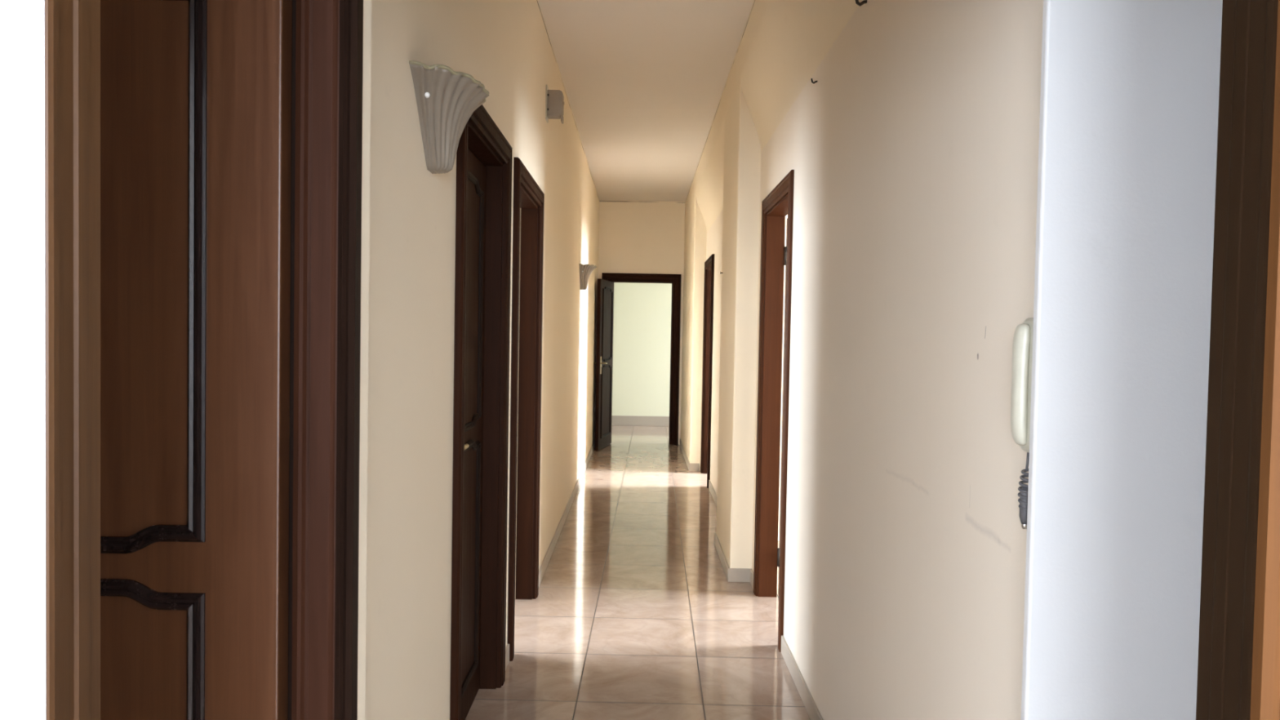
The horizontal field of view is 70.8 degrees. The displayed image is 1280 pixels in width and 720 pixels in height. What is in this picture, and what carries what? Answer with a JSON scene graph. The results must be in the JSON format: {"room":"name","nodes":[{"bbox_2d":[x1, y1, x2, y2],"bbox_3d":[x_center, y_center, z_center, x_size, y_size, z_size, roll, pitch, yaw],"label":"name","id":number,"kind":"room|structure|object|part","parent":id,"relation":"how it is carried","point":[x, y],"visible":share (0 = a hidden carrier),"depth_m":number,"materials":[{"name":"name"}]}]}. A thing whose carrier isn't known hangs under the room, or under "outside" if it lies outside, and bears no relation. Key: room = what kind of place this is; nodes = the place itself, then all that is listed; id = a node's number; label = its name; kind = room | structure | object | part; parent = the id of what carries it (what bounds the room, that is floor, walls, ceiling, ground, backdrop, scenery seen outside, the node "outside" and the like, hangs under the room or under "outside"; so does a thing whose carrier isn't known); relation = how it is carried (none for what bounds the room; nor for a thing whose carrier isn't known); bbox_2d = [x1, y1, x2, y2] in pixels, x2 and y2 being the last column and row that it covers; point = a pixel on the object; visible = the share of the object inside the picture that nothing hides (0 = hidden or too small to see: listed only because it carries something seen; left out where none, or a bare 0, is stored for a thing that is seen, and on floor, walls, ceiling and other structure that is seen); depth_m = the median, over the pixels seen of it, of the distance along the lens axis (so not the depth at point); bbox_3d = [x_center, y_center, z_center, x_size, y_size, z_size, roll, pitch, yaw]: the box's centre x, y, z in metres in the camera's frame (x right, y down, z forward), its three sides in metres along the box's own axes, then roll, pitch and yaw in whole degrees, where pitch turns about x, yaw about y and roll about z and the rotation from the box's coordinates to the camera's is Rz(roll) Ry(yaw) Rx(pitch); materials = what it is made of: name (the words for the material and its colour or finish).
{"room":"apartment hallway","nodes":[
{"label":"apartment hallway","id":0,"kind":"room"},
{"bbox_2d":[0,0,46,719],"bbox_3d":[0.002,-0.146,0.728,5.200,3.097,0.065,1,2,0],"label":"wall","id":1,"kind":"structure","parent":0,"point":[23,676],"depth_m":0.70,"materials":[{"name":"white paint"}]},
{"bbox_2d":[44,0,1279,719],"bbox_3d":[0.038,0.303,0.736,1.034,2.200,0.088,1,2,0],"label":"door frame","id":2,"kind":"structure","parent":1,"relation":"in","point":[1238,664],"depth_m":0.73,"materials":[{"name":"brown wood"}]},
{"bbox_3d":[0.517,0.313,0.701,0.075,2.200,0.018,1,2,0],"label":"casing","id":3,"kind":"part","parent":2,"relation":"part of","materials":[{"name":"orange wood"}]},
{"bbox_2d":[364,0,599,719],"bbox_3d":[-0.599,-0.332,6.468,0.110,3.097,10.050,1,2,0],"label":"wall","id":4,"kind":"structure","parent":0,"point":[505,46],"depth_m":2.40,"materials":[{"name":"beige paint"}]},
{"bbox_2d":[408,60,488,173],"bbox_3d":[-0.465,-0.593,2.311,0.148,0.220,0.433,1,2,0],"label":"wall sconce","id":5,"kind":"object","parent":4,"relation":"attached to","point":[446,99],"visible":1,"depth_m":2.22,"materials":[{"name":"painted plaster"},{"name":"metal"}]},
{"bbox_2d":[449,104,512,719],"bbox_3d":[-0.626,0.239,3.151,0.194,2.157,0.969,1,2,0],"label":"door","id":6,"kind":"structure","parent":4,"relation":"in","point":[483,202],"depth_m":3.40,"materials":[{"name":"brown wood"}]},
{"bbox_3d":[-0.541,0.254,2.708,0.024,2.157,0.082,1,2,0],"label":"casing","id":7,"kind":"part","parent":6,"relation":"part of","materials":[{"name":"brown wood"}]},
{"bbox_3d":[-0.582,0.278,2.878,0.060,0.021,0.119,1,2,0],"label":"handle","id":8,"kind":"part","parent":6,"relation":"part of","materials":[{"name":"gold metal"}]},
{"bbox_3d":[-0.619,0.737,3.167,0.015,0.887,0.546,1,2,0],"label":"panel moulding","id":9,"kind":"part","parent":6,"relation":"part of","materials":[{"name":"brown wood"}]},
{"bbox_3d":[-0.602,-0.202,3.138,0.015,0.911,0.546,1,2,0],"label":"panel moulding","id":10,"kind":"part","parent":6,"relation":"part of","materials":[{"name":"brown wood"}]},
{"bbox_3d":[-0.523,-0.796,3.120,0.024,0.082,0.969,1,2,0],"label":"head casing","id":11,"kind":"part","parent":6,"relation":"part of","materials":[{"name":"brown wood"}]},
{"bbox_3d":[-0.541,0.227,3.595,0.024,2.157,0.082,1,2,0],"label":"casing","id":12,"kind":"part","parent":6,"relation":"part of","materials":[{"name":"brown wood"}]},
{"bbox_2d":[506,157,544,661],"bbox_3d":[-0.997,0.196,4.341,0.936,2.157,0.989,1,2,0],"label":"door","id":13,"kind":"structure","parent":4,"relation":"in","point":[528,249],"depth_m":4.73,"materials":[{"name":"brown wood"}]},
{"bbox_3d":[-0.541,0.218,3.888,0.024,2.157,0.082,1,2,0],"label":"casing","id":14,"kind":"part","parent":13,"relation":"part of","materials":[{"name":"brown wood"}]},
{"bbox_3d":[-0.522,-0.833,4.309,0.024,0.082,0.989,1,2,0],"label":"head casing","id":15,"kind":"part","parent":13,"relation":"part of","materials":[{"name":"brown wood"}]},
{"bbox_3d":[-0.541,0.191,4.794,0.024,2.157,0.082,1,2,0],"label":"casing","id":16,"kind":"part","parent":13,"relation":"part of","materials":[{"name":"brown wood"}]},
{"bbox_2d":[505,439,595,670],"bbox_3d":[-0.566,1.178,6.514,0.011,0.078,10.050,1,2,0],"label":"baseboard","id":17,"kind":"structure","parent":4,"relation":"attached to","point":[542,569],"depth_m":6.21,"materials":[{"name":"grey tile"}]},
{"bbox_2d":[545,84,564,124],"bbox_3d":[-0.474,-1.431,5.047,0.099,0.196,0.100,1,2,0],"label":"box","id":18,"kind":"object","parent":4,"relation":"attached to","point":[554,99],"visible":1,"depth_m":5.01,"materials":[{"name":"beige plastic"}]},
{"bbox_3d":[-0.520,-1.434,5.047,0.008,0.190,0.100,1,2,0],"label":"plate","id":19,"kind":"part","parent":18,"relation":"part of","materials":[{"name":"beige plastic"}]},
{"bbox_2d":[578,263,596,289],"bbox_3d":[-0.464,-0.742,8.129,0.148,0.220,0.433,1,2,0],"label":"wall sconce","id":20,"kind":"object","parent":4,"relation":"attached to","point":[585,270],"visible":1,"depth_m":8.04,"materials":[{"name":"white ceramic"}]},
{"bbox_2d":[465,425,810,719],"bbox_3d":[-0.026,1.350,4.443,8.800,0.120,20.400,1,2,0],"label":"floor","id":21,"kind":"structure","parent":0,"point":[636,614],"depth_m":4.47,"materials":[{"name":"tile"}]},
{"bbox_2d":[598,200,684,444],"bbox_3d":[0.305,-0.470,11.551,5.800,3.097,0.120,1,2,0],"label":"wall","id":22,"kind":"structure","parent":0,"point":[636,237],"depth_m":11.46,"materials":[{"name":"beige paint"}]},
{"bbox_2d":[593,272,680,450],"bbox_3d":[-0.203,-0.012,11.354,1.298,2.175,0.674,0,2,-38],"label":"door","id":23,"kind":"structure","parent":22,"relation":"in","point":[605,294],"depth_m":11.33,"materials":[{"name":"brown wood"}]},
{"bbox_3d":[-0.468,0.064,10.766,0.006,0.210,0.042,1,2,10],"label":"handle plate","id":24,"kind":"part","parent":23,"relation":"part of","materials":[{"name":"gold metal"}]},
{"bbox_3d":[-0.453,-0.021,11.493,0.100,2.175,0.024,1,2,0],"label":"casing","id":25,"kind":"part","parent":23,"relation":"part of","materials":[{"name":"brown wood"}]},
{"bbox_3d":[-0.416,0.499,11.101,0.015,0.887,0.549,1,2,10],"label":"panel moulding","id":26,"kind":"part","parent":23,"relation":"part of","materials":[{"name":"brown wood"}]},
{"bbox_3d":[-0.399,-0.440,11.072,0.015,0.911,0.549,1,2,10],"label":"panel moulding","id":27,"kind":"part","parent":23,"relation":"part of","materials":[{"name":"brown wood"}]},
{"bbox_3d":[0.019,-1.050,11.461,1.008,0.100,0.024,1,2,0],"label":"head casing","id":28,"kind":"part","parent":23,"relation":"part of","materials":[{"name":"brown wood"}]},
{"bbox_3d":[0.455,-0.005,11.493,0.100,2.175,0.024,1,2,0],"label":"casing","id":29,"kind":"part","parent":23,"relation":"part of","materials":[{"name":"brown wood"}]},
{"bbox_2d":[612,282,671,416],"bbox_3d":[0.305,-0.539,13.800,5.800,3.097,0.120,1,2,0],"label":"wall","id":30,"kind":"structure","parent":0,"point":[642,324],"depth_m":13.75,"materials":[{"name":"paint"}]},
{"bbox_2d":[611,415,669,426],"bbox_3d":[0.279,0.936,13.777,5.600,0.150,0.015,1,2,0],"label":"baseboard","id":31,"kind":"structure","parent":30,"relation":"attached to","point":[637,420],"depth_m":13.77,"materials":[{"name":"grey tile"}]},
{"bbox_2d":[537,0,754,201],"bbox_3d":[0.032,-1.865,4.345,8.800,0.120,20.400,1,2,0],"label":"ceiling","id":32,"kind":"structure","parent":0,"point":[644,81],"depth_m":5.94,"materials":[{"name":"paint"}]},
{"bbox_2d":[680,173,706,471],"bbox_3d":[0.619,-0.430,10.402,0.148,3.097,2.180,1,2,0],"label":"wall","id":33,"kind":"structure","parent":0,"point":[695,232],"depth_m":9.35,"materials":[{"name":"beige paint"}]},
{"bbox_2d":[715,79,760,568],"bbox_3d":[0.616,-0.175,5.612,0.148,2.880,0.930,1,2,0],"label":"wall","id":34,"kind":"structure","parent":0,"point":[742,147],"depth_m":5.17,"materials":[{"name":"beige paint"}]},
{"bbox_2d":[695,0,862,231],"bbox_3d":[0.639,-1.496,5.327,0.148,0.657,7.900,1,2,0],"label":"cove","id":35,"kind":"object","parent":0,"point":[783,43],"visible":0.74,"depth_m":4.29,"materials":[{"name":"beige paint"}]},
{"bbox_2d":[777,214,787,541],"bbox_3d":[2.387,-0.215,4.395,3.232,3.097,3.800,1,2,0],"label":"wall","id":36,"kind":"structure","parent":0,"point":[786,216],"depth_m":6.21,"materials":[{"name":"beige paint"}]},
{"bbox_2d":[357,0,1222,719],"bbox_3d":[0.102,-0.166,1.421,4.000,3.097,0.050,1,2,0],"label":"wall","id":37,"kind":"structure","parent":0,"point":[1130,89],"depth_m":1.40,"materials":[{"name":"white paint"}]},
{"bbox_2d":[100,0,363,719],"bbox_3d":[-0.916,0.280,1.404,0.952,2.172,0.111,1,2,0],"label":"door","id":38,"kind":"structure","parent":37,"relation":"in","point":[231,131],"depth_m":1.40,"materials":[{"name":"brown wood"}]},
{"bbox_3d":[-0.925,0.785,1.422,0.469,0.887,0.015,1,2,0],"label":"panel moulding","id":39,"kind":"part","parent":38,"relation":"part of","materials":[{"name":"brown wood"}]},
{"bbox_3d":[-0.908,-0.154,1.394,0.469,0.911,0.015,1,2,0],"label":"panel moulding","id":40,"kind":"part","parent":38,"relation":"part of","materials":[{"name":"brown wood"}]},
{"bbox_3d":[-0.489,0.288,1.395,0.096,2.171,0.028,1,2,0],"label":"casing","id":41,"kind":"part","parent":38,"relation":"part of","materials":[{"name":"brown wood"}]},
{"bbox_3d":[-0.453,0.288,1.392,0.026,2.172,0.034,1,2,0],"label":"edge moulding","id":42,"kind":"part","parent":38,"relation":"part of","materials":[{"name":"brown wood"}]},
{"bbox_2d":[706,0,1043,719],"bbox_3d":[0.721,-0.274,5.364,0.100,3.097,7.900,1,2,0],"label":"wall","id":43,"kind":"structure","parent":0,"point":[912,152],"depth_m":2.24,"materials":[{"name":"beige paint"}]},
{"bbox_2d":[700,253,714,488],"bbox_3d":[1.095,0.098,8.797,0.911,2.157,1.024,1,2,0],"label":"door","id":44,"kind":"structure","parent":43,"relation":"in","point":[708,286],"depth_m":9.13,"materials":[{"name":"brown wood"}]},
{"bbox_3d":[0.652,0.078,9.197,0.024,2.157,0.082,1,2,0],"label":"casing","id":45,"kind":"part","parent":44,"relation":"part of","materials":[{"name":"brown wood"}]},
{"bbox_3d":[0.670,-0.946,8.730,0.024,0.082,0.954,1,2,0],"label":"head casing","id":46,"kind":"part","parent":44,"relation":"part of","materials":[{"name":"brown wood"}]},
{"bbox_3d":[0.652,0.104,8.326,0.024,2.157,0.082,1,2,0],"label":"casing","id":47,"kind":"part","parent":44,"relation":"part of","materials":[{"name":"brown wood"}]},
{"bbox_2d":[679,438,822,719],"bbox_3d":[0.575,1.199,6.499,0.139,0.078,10.080,1,2,0],"label":"baseboard","id":48,"kind":"structure","parent":43,"relation":"attached to","point":[732,575],"depth_m":4.02,"materials":[{"name":"grey tile"}]},
{"bbox_2d":[753,169,794,652],"bbox_3d":[1.085,0.229,4.489,0.877,2.157,0.944,1,2,0],"label":"door","id":49,"kind":"structure","parent":43,"relation":"in","point":[779,203],"depth_m":4.86,"materials":[{"name":"brown wood"}]},
{"bbox_3d":[0.655,0.208,4.920,0.016,2.157,0.082,1,2,0],"label":"casing","id":50,"kind":"part","parent":49,"relation":"part of","materials":[{"name":"brown wood"}]},
{"bbox_3d":[0.673,-0.816,4.457,0.016,0.082,0.944,1,2,0],"label":"head casing","id":51,"kind":"part","parent":49,"relation":"part of","materials":[{"name":"brown wood"}]},
{"bbox_3d":[0.655,0.234,4.058,0.016,2.157,0.082,1,2,0],"label":"casing","id":52,"kind":"part","parent":49,"relation":"part of","materials":[{"name":"brown wood"}]},
{"bbox_2d":[855,0,866,6],"bbox_3d":[0.670,-1.085,2.725,0.045,0.030,0.012,1,2,-10],"label":"wall hook","id":53,"kind":"object","parent":43,"relation":"attached to","point":[857,2],"visible":1,"depth_m":2.72,"materials":[{"name":"black metal"}]},
{"bbox_2d":[1010,317,1033,528],"bbox_3d":[0.645,0.107,1.501,0.041,0.355,0.094,1,2,0],"label":"handset","id":54,"kind":"object","parent":43,"relation":"attached to","point":[1022,348],"visible":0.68,"depth_m":1.50,"materials":[{"name":"beige plastic"}]},
{"bbox_3d":[0.649,0.228,1.516,0.026,0.093,0.026,1,2,0],"label":"coiled cord","id":55,"kind":"part","parent":54,"relation":"part of","materials":[{"name":"grey plastic"}]},
{"bbox_3d":[0.656,0.042,1.499,0.022,0.225,0.094,1,2,0],"label":"plate","id":56,"kind":"part","parent":54,"relation":"part of","materials":[{"name":"beige plastic"}]},
{"bbox_3d":[0.652,0.167,1.515,0.006,0.034,0.004,1,2,0],"label":"cord","id":57,"kind":"part","parent":54,"relation":"part of","materials":[{"name":"grey plastic"}]}
]}

